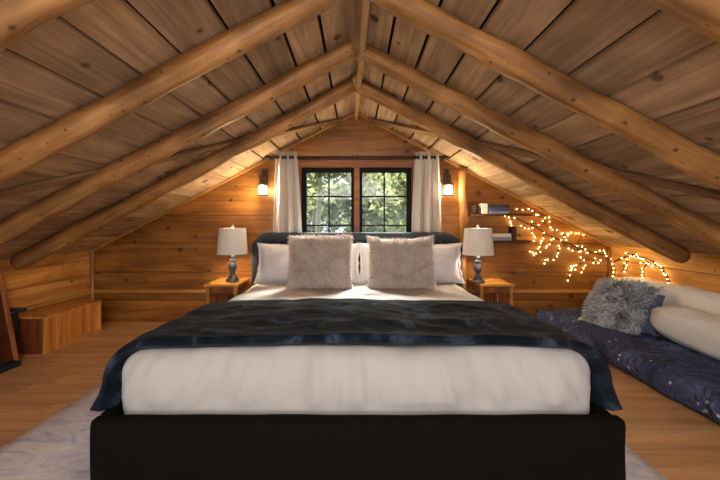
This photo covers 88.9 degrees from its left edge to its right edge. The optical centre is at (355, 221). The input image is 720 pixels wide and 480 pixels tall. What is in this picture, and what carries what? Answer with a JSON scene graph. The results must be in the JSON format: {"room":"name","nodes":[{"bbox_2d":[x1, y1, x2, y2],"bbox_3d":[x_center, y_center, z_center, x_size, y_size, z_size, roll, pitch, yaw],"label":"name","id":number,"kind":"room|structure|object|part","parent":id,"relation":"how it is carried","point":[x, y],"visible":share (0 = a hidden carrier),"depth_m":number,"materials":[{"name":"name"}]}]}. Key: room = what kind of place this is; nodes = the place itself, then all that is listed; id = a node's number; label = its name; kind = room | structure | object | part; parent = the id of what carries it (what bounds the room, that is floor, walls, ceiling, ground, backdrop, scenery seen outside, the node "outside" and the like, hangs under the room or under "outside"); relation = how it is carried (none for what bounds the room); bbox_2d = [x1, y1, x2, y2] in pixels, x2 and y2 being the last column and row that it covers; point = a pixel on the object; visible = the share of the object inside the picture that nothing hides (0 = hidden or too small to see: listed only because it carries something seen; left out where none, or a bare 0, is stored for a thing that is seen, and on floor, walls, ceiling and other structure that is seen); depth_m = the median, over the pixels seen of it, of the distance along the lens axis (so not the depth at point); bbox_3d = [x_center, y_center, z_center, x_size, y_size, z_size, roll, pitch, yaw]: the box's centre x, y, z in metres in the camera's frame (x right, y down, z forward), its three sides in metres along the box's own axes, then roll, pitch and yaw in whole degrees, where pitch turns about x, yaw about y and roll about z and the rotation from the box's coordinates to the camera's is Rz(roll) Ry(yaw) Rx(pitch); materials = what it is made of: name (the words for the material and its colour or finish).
{"room":"attic bedroom","nodes":[
{"label":"attic bedroom","id":0,"kind":"room"},
{"bbox_2d":[0,250,90,313],"bbox_3d":[-2.670,0.643,0.760,0.060,0.814,5.920,0,0,0],"label":"wall","id":1,"kind":"structure","parent":0,"point":[55,276],"depth_m":3.15,"materials":[{"name":"brown wood"}]},
{"bbox_2d":[18,290,91,312],"bbox_3d":[-2.630,0.693,0.727,0.020,0.035,5.854,0,0,0],"label":"trim","id":2,"kind":"structure","parent":1,"relation":"attached to","point":[46,303],"depth_m":3.21,"materials":[{"name":"brown wood"}]},
{"bbox_2d":[0,0,355,259],"bbox_3d":[-1.400,-0.397,0.785,2.800,1.526,5.970,0,0,0],"label":"ceiling","id":3,"kind":"structure","parent":0,"point":[80,56],"depth_m":1.84,"materials":[{"name":"brown wood"}]},
{"bbox_2d":[0,0,95,51],"bbox_3d":[-1.293,-0.356,0.978,2.594,1.418,0.136,0,0,0],"label":"rafter","id":4,"kind":"object","parent":3,"relation":"attached to","point":[18,18],"visible":1,"depth_m":0.96,"materials":[{"name":"brown wood"}]},
{"bbox_2d":[0,118,343,198],"bbox_3d":[-1.220,-0.442,2.470,0.072,1.171,3.182,0,0,43],"label":"diagonal brace","id":5,"kind":"object","parent":3,"relation":"attached to","point":[31,187],"visible":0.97,"depth_m":2.10,"materials":[{"name":"brown wood"}]},
{"bbox_2d":[0,0,344,185],"bbox_3d":[-1.292,-0.357,1.578,2.588,1.429,0.143,0,0,0],"label":"rafter","id":6,"kind":"object","parent":3,"relation":"attached to","point":[82,123],"visible":1,"depth_m":1.53,"materials":[{"name":"brown wood"}]},
{"bbox_2d":[0,41,356,245],"bbox_3d":[-1.291,-0.354,2.175,2.594,1.425,0.137,0,0,1],"label":"rafter","id":7,"kind":"object","parent":3,"relation":"attached to","point":[27,219],"visible":0.99,"depth_m":2.13,"materials":[{"name":"brown wood"}]},
{"bbox_2d":[10,80,355,268],"bbox_3d":[-1.293,-0.359,2.785,2.588,1.430,0.141,0,0,-1],"label":"rafter","id":8,"kind":"object","parent":3,"relation":"attached to","point":[84,227],"visible":0.99,"depth_m":2.73,"materials":[{"name":"brown wood"}]},
{"bbox_2d":[90,112,611,321],"bbox_3d":[-0.050,-0.075,3.700,5.380,2.250,0.060,0,0,0],"label":"wall","id":9,"kind":"structure","parent":0,"point":[177,250],"depth_m":3.67,"materials":[{"name":"brown wood"}]},
{"bbox_2d":[90,249,93,298],"bbox_3d":[-2.622,0.635,3.651,0.036,0.730,0.033,0,0,21],"label":"trim","id":10,"kind":"structure","parent":9,"relation":"attached to","point":[92,251],"depth_m":3.64,"materials":[{"name":"brown wood"}]},
{"bbox_2d":[94,290,244,292],"bbox_3d":[-1.820,0.690,3.662,1.640,0.030,0.016,0,0,0],"label":"trim","id":11,"kind":"structure","parent":9,"relation":"attached to","point":[95,291],"depth_m":3.65,"materials":[{"name":"brown wood"}]},
{"bbox_2d":[90,113,353,251],"bbox_3d":[-1.330,-0.390,3.658,2.627,1.391,0.022,0,0,0],"label":"trim","id":12,"kind":"structure","parent":9,"relation":"attached to","point":[352,114],"depth_m":3.65,"materials":[{"name":"brown wood"}]},
{"bbox_2d":[257,169,267,195],"bbox_3d":[-0.910,-0.391,3.596,0.106,0.278,0.148,0,0,0],"label":"wall sconce","id":13,"kind":"object","parent":9,"relation":"attached to","point":[262,185],"visible":1,"depth_m":3.55,"materials":[{"name":"glass"}]},
{"bbox_3d":[-0.910,-0.310,3.575,0.080,0.084,0.080,0,0,0],"label":"glass globe","id":14,"kind":"part","parent":13,"relation":"part of"},
{"bbox_3d":[-0.910,-0.450,3.661,0.060,0.160,0.018,0,0,0],"label":"plate","id":15,"kind":"part","parent":13,"relation":"part of","materials":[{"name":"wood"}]},
{"bbox_2d":[298,167,300,202],"bbox_3d":[-0.583,-0.037,3.661,0.075,1.015,0.018,0,0,0],"label":"trim","id":16,"kind":"structure","parent":9,"relation":"attached to","point":[299,168],"depth_m":3.65,"materials":[{"name":"brown wood"}]},
{"bbox_2d":[298,160,413,166],"bbox_3d":[0.005,-0.583,3.660,1.270,0.075,0.020,0,0,0],"label":"trim","id":17,"kind":"structure","parent":9,"relation":"attached to","point":[301,163],"depth_m":3.65,"materials":[{"name":"brown wood"}]},
{"bbox_2d":[302,167,410,231],"bbox_3d":[0.005,-0.072,3.692,1.100,0.945,0.065,0,0,0],"label":"window","id":18,"kind":"structure","parent":9,"relation":"in","point":[356,196],"depth_m":3.68,"materials":[{"name":"glass"}]},
{"bbox_3d":[-0.272,-0.072,3.696,0.503,0.901,0.037,0,0,0],"label":"sash","id":19,"kind":"part","parent":18,"relation":"part of","materials":[{"name":"black paint"}]},
{"bbox_3d":[0.284,-0.072,3.696,0.498,0.901,0.037,0,0,0],"label":"sash","id":20,"kind":"part","parent":18,"relation":"part of","materials":[{"name":"black paint"}]},
{"bbox_2d":[264,155,449,159],"bbox_3d":[0.010,-0.627,3.602,1.804,0.040,0.134,0,0,0],"label":"curtain rod","id":21,"kind":"object","parent":9,"relation":"attached to","point":[357,157],"visible":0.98,"depth_m":3.54,"materials":[{"name":"black metal"}]},
{"bbox_2d":[273,151,301,232],"bbox_3d":[-0.662,-0.132,3.554,0.307,1.109,0.093,0,0,0],"label":"window curtain","id":22,"kind":"object","parent":21,"relation":"hanging from","point":[287,205],"visible":0.77,"depth_m":3.55,"materials":[{"name":"fabric"}]},
{"bbox_3d":[0.010,-0.627,3.555,1.740,0.021,0.022,0,0,0],"label":"rod","id":23,"kind":"part","parent":21,"relation":"part of","materials":[{"name":"black metal"}]},
{"bbox_2d":[412,151,441,232],"bbox_3d":[0.681,-0.132,3.556,0.313,1.109,0.096,0,0,0],"label":"window curtain","id":24,"kind":"object","parent":21,"relation":"hanging from","point":[426,206],"visible":0.7,"depth_m":3.55,"materials":[{"name":"fabric"}]},
{"bbox_2d":[412,167,413,203],"bbox_3d":[0.593,-0.037,3.661,0.075,1.015,0.018,0,0,0],"label":"trim","id":25,"kind":"structure","parent":9,"relation":"attached to","point":[412,167],"depth_m":3.65,"materials":[{"name":"brown wood"}]},
{"bbox_2d":[443,169,453,195],"bbox_3d":[0.900,-0.391,3.596,0.106,0.278,0.148,0,0,0],"label":"wall sconce","id":26,"kind":"object","parent":9,"relation":"attached to","point":[448,185],"visible":1,"depth_m":3.55,"materials":[{"name":"glass"}]},
{"bbox_3d":[0.900,-0.450,3.661,0.060,0.160,0.018,0,0,0],"label":"plate","id":27,"kind":"part","parent":26,"relation":"part of","materials":[{"name":"metal"}]},
{"bbox_3d":[0.900,-0.310,3.575,0.080,0.084,0.080,0,0,0],"label":"glass globe","id":28,"kind":"part","parent":26,"relation":"part of"},
{"bbox_2d":[358,113,611,246],"bbox_3d":[1.280,-0.416,3.658,2.527,1.339,0.022,0,0,0],"label":"trim","id":29,"kind":"structure","parent":9,"relation":"attached to","point":[359,114],"depth_m":3.65,"materials":[{"name":"brown wood"}]},
{"bbox_2d":[468,214,532,215],"bbox_3d":[1.400,-0.069,3.599,0.600,0.018,0.139,0,0,0],"label":"wall shelf","id":30,"kind":"object","parent":9,"relation":"attached to","point":[468,214],"visible":0.8,"depth_m":3.53,"materials":[{"name":"brown wood"}]},
{"bbox_2d":[472,205,478,213],"bbox_3d":[1.165,-0.122,3.580,0.060,0.088,0.060,0,0,0],"label":"cup","id":31,"kind":"object","parent":30,"relation":"on","point":[475,208],"visible":0.94,"depth_m":3.56,"materials":[{"name":"brown ceramic"}]},
{"bbox_2d":[478,203,487,213],"bbox_3d":[1.240,-0.128,3.590,0.054,0.100,0.110,0,0,0],"label":"book","id":32,"kind":"object","parent":30,"relation":"on","point":[483,208],"visible":0.86,"depth_m":3.54,"materials":[{"name":"beige paper"}]},
{"bbox_2d":[488,211,508,213],"bbox_3d":[1.375,-0.091,3.595,0.200,0.026,0.121,0,0,0],"label":"book","id":33,"kind":"object","parent":30,"relation":"on","point":[489,212],"visible":0.8,"depth_m":3.53,"materials":[{"name":"grey paper"}]},
{"bbox_2d":[488,208,508,210],"bbox_3d":[1.375,-0.121,3.595,0.190,0.034,0.121,0,0,0],"label":"book","id":34,"kind":"object","parent":33,"relation":"on","point":[489,209],"visible":0.68,"depth_m":3.53,"materials":[{"name":"blue paper"}]},
{"bbox_2d":[488,205,508,207],"bbox_3d":[1.373,-0.152,3.595,0.205,0.026,0.121,0,0,0],"label":"book","id":35,"kind":"object","parent":34,"relation":"on","point":[489,206],"visible":0.82,"depth_m":3.53,"materials":[{"name":"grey paper"}]},
{"bbox_2d":[493,240,531,241],"bbox_3d":[1.395,0.187,3.599,0.590,0.018,0.139,0,0,0],"label":"wall shelf","id":36,"kind":"object","parent":9,"relation":"attached to","point":[493,240],"visible":0.54,"depth_m":3.53,"materials":[{"name":"brown wood"}]},
{"bbox_2d":[493,237,511,239],"bbox_3d":[1.395,0.161,3.595,0.210,0.034,0.121,0,0,0],"label":"book","id":37,"kind":"object","parent":36,"relation":"on","point":[494,238],"visible":0.5,"depth_m":3.53,"materials":[{"name":"grey paper"}]},
{"bbox_2d":[492,233,510,236],"bbox_3d":[1.390,0.128,3.595,0.210,0.032,0.121,0,0,0],"label":"book","id":38,"kind":"object","parent":37,"relation":"on","point":[493,234],"visible":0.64,"depth_m":3.53,"materials":[{"name":"beige paper"}]},
{"bbox_2d":[508,227,516,239],"bbox_3d":[1.529,0.111,3.587,0.038,0.133,0.105,0,0,0],"label":"wooden block","id":39,"kind":"object","parent":36,"relation":"on","point":[512,230],"visible":0.79,"depth_m":3.54,"materials":[{"name":"brown wood"}]},
{"bbox_2d":[472,290,591,292],"bbox_3d":[1.780,0.690,3.662,1.520,0.030,0.016,0,0,0],"label":"trim","id":40,"kind":"structure","parent":9,"relation":"attached to","point":[473,291],"depth_m":3.65,"materials":[{"name":"brown wood"}]},
{"bbox_2d":[506,209,607,280],"bbox_3d":[2.007,0.227,3.657,1.063,0.722,0.021,0,0,0],"label":"string lights","id":41,"kind":"object","parent":9,"relation":"attached to","point":[578,249],"visible":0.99,"depth_m":3.66,"materials":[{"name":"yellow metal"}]},
{"bbox_2d":[608,246,610,276],"bbox_3d":[2.526,0.620,3.656,0.023,0.760,0.022,0,0,21],"label":"trim","id":42,"kind":"structure","parent":9,"relation":"attached to","point":[609,248],"depth_m":3.65,"materials":[{"name":"brown wood"}]},
{"bbox_2d":[0,322,719,479],"bbox_3d":[-0.050,1.030,0.760,5.380,0.060,5.920,0,0,0],"label":"floor","id":43,"kind":"structure","parent":0,"point":[678,441],"depth_m":2.01,"materials":[{"name":"laminate"}]},
{"bbox_2d":[0,274,18,364],"bbox_3d":[-2.484,0.686,2.215,0.150,0.633,0.830,0,0,0],"label":"panel","id":44,"kind":"object","parent":43,"relation":"on","point":[8,347],"visible":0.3,"depth_m":2.60,"materials":[{"name":"brown wood"}]},
{"bbox_2d":[0,360,20,373],"bbox_3d":[-2.366,0.980,2.230,0.074,0.042,0.660,0,0,0],"label":"mat","id":45,"kind":"object","parent":43,"relation":"on","point":[9,365],"visible":1,"depth_m":2.48,"materials":[{"name":"black fabric"}]},
{"bbox_2d":[9,308,26,354],"bbox_3d":[-2.531,0.819,2.690,0.158,0.362,0.100,0,0,0],"label":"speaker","id":46,"kind":"object","parent":43,"relation":"on","point":[14,313],"visible":0.22,"depth_m":2.71},
{"bbox_3d":[-2.516,0.650,2.715,0.128,0.025,0.050,0,0,0],"label":"arm","id":47,"kind":"part","parent":46,"relation":"part of","materials":[{"name":"grey"}]},
{"bbox_2d":[19,299,101,353],"bbox_3d":[-2.482,0.858,3.080,0.272,0.285,0.618,0,0,0],"label":"chest","id":48,"kind":"object","parent":43,"relation":"on","point":[44,330],"visible":0.97,"depth_m":2.93,"materials":[{"name":"brown wood"}]},
{"bbox_3d":[-2.495,0.867,2.786,0.246,0.267,0.018,0,0,0],"label":"panel","id":49,"kind":"part","parent":48,"relation":"part of","materials":[{"name":"brown wood"}]},
{"bbox_3d":[-2.360,0.867,3.080,0.024,0.267,0.606,0,0,0],"label":"frame","id":50,"kind":"part","parent":48,"relation":"part of","materials":[{"name":"brown wood"}]},
{"bbox_3d":[-2.363,0.856,3.080,0.014,0.245,0.560,0,0,0],"label":"panel","id":51,"kind":"part","parent":48,"relation":"part of","materials":[{"name":"brown wood"}]},
{"bbox_2d":[204,278,250,303],"bbox_3d":[-1.195,0.775,3.440,0.300,0.450,0.400,0,0,0],"label":"nightstand","id":52,"kind":"object","parent":43,"relation":"on","point":[218,286],"visible":0.55,"depth_m":3.26,"materials":[{"name":"wood"}]},
{"bbox_3d":[-1.317,0.788,3.268,0.034,0.424,0.032,0,0,0],"label":"leg","id":53,"kind":"part","parent":52,"relation":"part of","materials":[{"name":"brown wood"}]},
{"bbox_2d":[217,225,247,281],"bbox_3d":[-1.150,0.287,3.420,0.281,0.526,0.281,0,0,-36],"label":"table lamp","id":54,"kind":"object","parent":52,"relation":"on","point":[232,241],"visible":1,"depth_m":3.32,"materials":[{"name":"fabric"}]},
{"bbox_3d":[-1.150,0.177,3.420,0.276,0.235,0.276,0,0,0],"label":"lamp shade","id":55,"kind":"part","parent":54,"relation":"part of","materials":[{"name":"fabric"}]},
{"bbox_2d":[0,384,667,479],"bbox_3d":[-0.180,0.994,0.865,2.760,0.014,2.930,0,0,0],"label":"area rug","id":56,"kind":"object","parent":43,"relation":"on","point":[57,447],"visible":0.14,"depth_m":1.57,"materials":[{"name":"grey carpet"}]},
{"bbox_2d":[90,232,625,479],"bbox_3d":[0.001,0.545,2.479,2.038,0.890,2.220,0,0,0],"label":"bed","id":57,"kind":"object","parent":56,"relation":"on","point":[591,446],"visible":0.43,"depth_m":1.37,"materials":[{"name":"black fabric"}]},
{"bbox_3d":[-0.992,0.868,2.475,0.053,0.225,2.050,0,0,0],"label":"rail","id":58,"kind":"part","parent":57,"relation":"part of","materials":[{"name":"black fabric"}]},
{"bbox_2d":[122,283,590,414],"bbox_3d":[0.003,0.678,2.462,1.925,0.345,2.076,0,0,0],"label":"mattress","id":59,"kind":"object","parent":57,"relation":"on","point":[323,379],"visible":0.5,"depth_m":1.46,"materials":[{"name":"white fabric"}]},
{"bbox_2d":[254,243,289,283],"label":"bed pillow","id":60,"kind":"object","parent":59,"relation":"on","point":[273,263],"depth_m":3.25,"materials":[{"name":"white fabric"}]},
{"bbox_2d":[285,233,353,288],"bbox_3d":[-0.302,0.333,3.072,0.579,0.484,0.282,0,0,3],"label":"cushion","id":61,"kind":"object","parent":59,"relation":"on","point":[316,262],"visible":1,"depth_m":2.99,"materials":[{"name":"beige fur"}]},
{"bbox_2d":[350,243,360,282],"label":"bed pillow","id":62,"kind":"object","parent":59,"relation":"on","point":[355,250],"depth_m":3.30,"materials":[{"name":"white fabric"}]},
{"bbox_2d":[90,298,622,411],"bbox_3d":[0.003,0.601,1.866,2.152,0.299,0.833,0,0,0],"label":"throw blanket","id":63,"kind":"object","parent":59,"relation":"on","point":[306,320],"visible":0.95,"depth_m":1.61,"materials":[{"name":"blue fabric"}]},
{"bbox_2d":[358,243,369,282],"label":"bed pillow","id":64,"kind":"object","parent":59,"relation":"on","point":[364,275],"depth_m":3.30,"materials":[{"name":"white fabric"}]},
{"bbox_2d":[366,235,436,288],"bbox_3d":[0.376,0.338,3.068,0.596,0.467,0.271,0,0,0],"label":"cushion","id":65,"kind":"object","parent":59,"relation":"on","point":[397,263],"visible":1,"depth_m":2.99,"materials":[{"name":"beige fur"}]},
{"bbox_2d":[432,243,464,283],"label":"bed pillow","id":66,"kind":"object","parent":59,"relation":"on","point":[446,262],"depth_m":3.25,"materials":[{"name":"white fabric"}]},
{"bbox_3d":[0.010,0.555,3.547,1.900,0.790,0.075,0,0,0],"label":"headboard","id":67,"kind":"part","parent":57,"relation":"part of","materials":[{"name":"grey fabric"}]},
{"bbox_3d":[0.007,0.867,1.403,2.021,0.247,0.068,0,0,0],"label":"footboard","id":68,"kind":"part","parent":57,"relation":"part of","materials":[{"name":"black fabric"}]},
{"bbox_3d":[0.992,0.868,2.475,0.053,0.225,2.050,0,0,0],"label":"rail","id":69,"kind":"part","parent":57,"relation":"part of","materials":[{"name":"black fabric"}]},
{"bbox_2d":[458,167,467,291],"bbox_3d":[1.049,0.233,3.599,0.099,1.538,0.092,0,0,0],"label":"log post","id":70,"kind":"object","parent":43,"relation":"on","point":[462,171],"visible":0.52,"depth_m":3.56,"materials":[{"name":"brown wood"}]},
{"bbox_2d":[467,278,515,305],"bbox_3d":[1.252,0.775,3.440,0.315,0.450,0.400,0,0,0],"label":"nightstand","id":71,"kind":"object","parent":43,"relation":"on","point":[496,286],"visible":0.51,"depth_m":3.26,"materials":[{"name":"wood"}]},
{"bbox_3d":[1.123,0.788,3.612,0.034,0.424,0.032,0,0,0],"label":"leg","id":72,"kind":"part","parent":71,"relation":"part of","materials":[{"name":"brown wood"}]},
{"bbox_2d":[462,225,493,282],"bbox_3d":[1.136,0.287,3.351,0.332,0.526,0.303,0,0,0],"label":"table lamp","id":73,"kind":"object","parent":71,"relation":"on","point":[477,242],"visible":1,"depth_m":3.24,"materials":[{"name":"fabric"}]},
{"bbox_3d":[1.110,0.177,3.340,0.276,0.235,0.276,0,0,0],"label":"lamp shade","id":74,"kind":"part","parent":73,"relation":"part of","materials":[{"name":"fabric"}]},
{"bbox_3d":[1.123,0.788,3.268,0.034,0.424,0.032,0,0,0],"label":"leg","id":75,"kind":"part","parent":71,"relation":"part of","materials":[{"name":"brown wood"}]},
{"bbox_3d":[1.382,0.788,3.268,0.034,0.424,0.032,0,0,0],"label":"leg","id":76,"kind":"part","parent":71,"relation":"part of","materials":[{"name":"brown wood"}]},
{"bbox_2d":[535,307,719,423],"bbox_3d":[2.128,0.911,2.070,0.788,0.176,3.140,0,0,0],"label":"mattress","id":77,"kind":"object","parent":43,"relation":"on","point":[690,377],"visible":0.73,"depth_m":2.30,"materials":[{"name":"blue fabric"}]},
{"bbox_2d":[580,274,664,334],"bbox_3d":[2.141,0.680,2.989,0.410,0.459,0.547,0,0,-21],"label":"cushion","id":78,"kind":"object","parent":77,"relation":"on","point":[615,303],"visible":0.96,"depth_m":2.90,"materials":[{"name":"grey fur"}]},
{"bbox_2d":[639,295,664,335],"bbox_3d":[2.196,0.699,2.885,0.179,0.292,0.341,0,0,-23],"label":"pillow","id":79,"kind":"object","parent":77,"relation":"on","point":[647,327],"visible":0.23,"depth_m":2.76,"materials":[{"name":"fabric"}]},
{"bbox_2d":[619,276,719,314],"bbox_3d":[2.450,0.658,2.250,0.141,0.377,2.700,0,0,0],"label":"cushion","id":80,"kind":"object","parent":77,"relation":"on","point":[675,295],"visible":0.23,"depth_m":2.67,"materials":[{"name":"white fabric"}]},
{"bbox_2d":[650,306,719,359],"bbox_3d":[2.265,0.710,1.900,0.258,0.264,1.802,0,0,0],"label":"bolster pillow","id":81,"kind":"object","parent":77,"relation":"on","point":[697,330],"visible":1,"depth_m":2.39,"materials":[{"name":"white fabric"}]},
{"bbox_2d":[356,0,719,254],"bbox_3d":[1.350,-0.422,0.785,2.700,1.476,5.970,0,0,0],"label":"ceiling","id":82,"kind":"structure","parent":0,"point":[635,54],"depth_m":1.82,"materials":[{"name":"brown wood"}]},
{"bbox_2d":[356,80,690,262],"bbox_3d":[1.250,-0.380,2.777,2.505,1.384,0.143,0,0,0],"label":"rafter","id":83,"kind":"object","parent":82,"relation":"attached to","point":[642,235],"visible":0.99,"depth_m":2.73,"materials":[{"name":"brown wood"}]},
{"bbox_2d":[354,0,369,120],"bbox_3d":[0.037,-1.008,1.985,0.034,0.090,3.371,0,0,-1],"label":"board","id":84,"kind":"object","parent":83,"relation":"attached to","point":[365,4],"visible":1,"depth_m":2.04,"materials":[{"name":"brown wood"}]},
{"bbox_2d":[356,44,719,249],"bbox_3d":[1.250,-0.377,2.182,2.507,1.381,0.139,0,0,0],"label":"rafter","id":85,"kind":"object","parent":82,"relation":"attached to","point":[704,229],"visible":0.99,"depth_m":2.14,"materials":[{"name":"brown wood"}]},
{"bbox_2d":[367,0,719,188],"bbox_3d":[1.249,-0.379,1.582,2.510,1.376,0.140,0,0,-1],"label":"rafter","id":86,"kind":"object","parent":82,"relation":"attached to","point":[702,163],"visible":1,"depth_m":1.53,"materials":[{"name":"brown wood"}]},
{"bbox_2d":[368,118,719,200],"bbox_3d":[1.220,-0.442,2.470,0.072,1.171,3.182,0,0,-43],"label":"diagonal brace","id":87,"kind":"object","parent":82,"relation":"attached to","point":[680,187],"visible":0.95,"depth_m":2.09,"materials":[{"name":"brown wood"}]},
{"bbox_2d":[643,0,719,41],"bbox_3d":[1.249,-0.378,0.921,2.503,1.385,0.142,0,0,0],"label":"rafter","id":88,"kind":"object","parent":82,"relation":"attached to","point":[703,16],"visible":1,"depth_m":0.92,"materials":[{"name":"brown wood"}]},
{"bbox_2d":[611,245,719,292],"bbox_3d":[2.570,0.617,0.760,0.060,0.866,5.920,0,0,0],"label":"wall","id":89,"kind":"structure","parent":0,"point":[701,271],"depth_m":2.97,"materials":[{"name":"brown wood"}]},
{"bbox_2d":[612,253,669,283],"bbox_3d":[2.527,0.414,3.288,0.021,0.253,0.659,0,0,0],"label":"string lights","id":90,"kind":"object","parent":89,"relation":"attached to","point":[634,255],"visible":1,"depth_m":3.23,"materials":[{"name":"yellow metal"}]},
{"label":"outside","id":91,"kind":"structure","parent":0,"visible":0},
{"bbox_3d":[0.000,3.608,18.900,50.000,0.403,30.000,0,0,0],"label":"ground","id":92,"kind":"structure","parent":91,"visible":0},
{"bbox_2d":[307,173,316,229],"bbox_3d":[-2.858,0.074,12.292,3.787,7.069,4.318,0,0,-42],"label":"tree","id":93,"kind":"object","parent":92,"relation":"on","point":[309,207],"visible":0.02,"depth_m":12.50,"materials":[{"name":"green plant"}]},
{"bbox_2d":[307,173,350,231],"bbox_3d":[-2.111,-0.370,17.423,4.935,7.972,4.763,0,0,-38],"label":"tree","id":94,"kind":"object","parent":92,"relation":"on","point":[312,214],"visible":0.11,"depth_m":16.90,"materials":[{"name":"green plant"}]},
{"bbox_2d":[307,173,381,231],"bbox_3d":[-0.700,-0.267,8.162,3.702,7.746,3.440,0,0,-45],"label":"tree","id":95,"kind":"object","parent":92,"relation":"on","point":[319,182],"visible":0.05,"depth_m":8.19,"materials":[{"name":"green plant"}]},
{"bbox_2d":[309,173,405,231],"bbox_3d":[0.376,-0.150,11.685,3.683,7.521,4.463,0,0,0],"label":"tree","id":96,"kind":"object","parent":92,"relation":"on","point":[369,219],"visible":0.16,"depth_m":11.33,"materials":[{"name":"green plant"}]},
{"bbox_2d":[349,173,405,226],"bbox_3d":[1.771,0.022,8.455,3.986,7.160,3.570,0,0,0],"label":"tree","id":97,"kind":"object","parent":92,"relation":"on","point":[401,202],"visible":0.11,"depth_m":8.43,"materials":[{"name":"green plant"}]},
{"bbox_2d":[349,173,405,231],"bbox_3d":[1.714,-0.160,16.328,4.365,7.546,5.577,0,0,-37],"label":"tree","id":98,"kind":"object","parent":92,"relation":"on","point":[387,228],"visible":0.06,"depth_m":16.33,"materials":[{"name":"green plant"}]}
]}

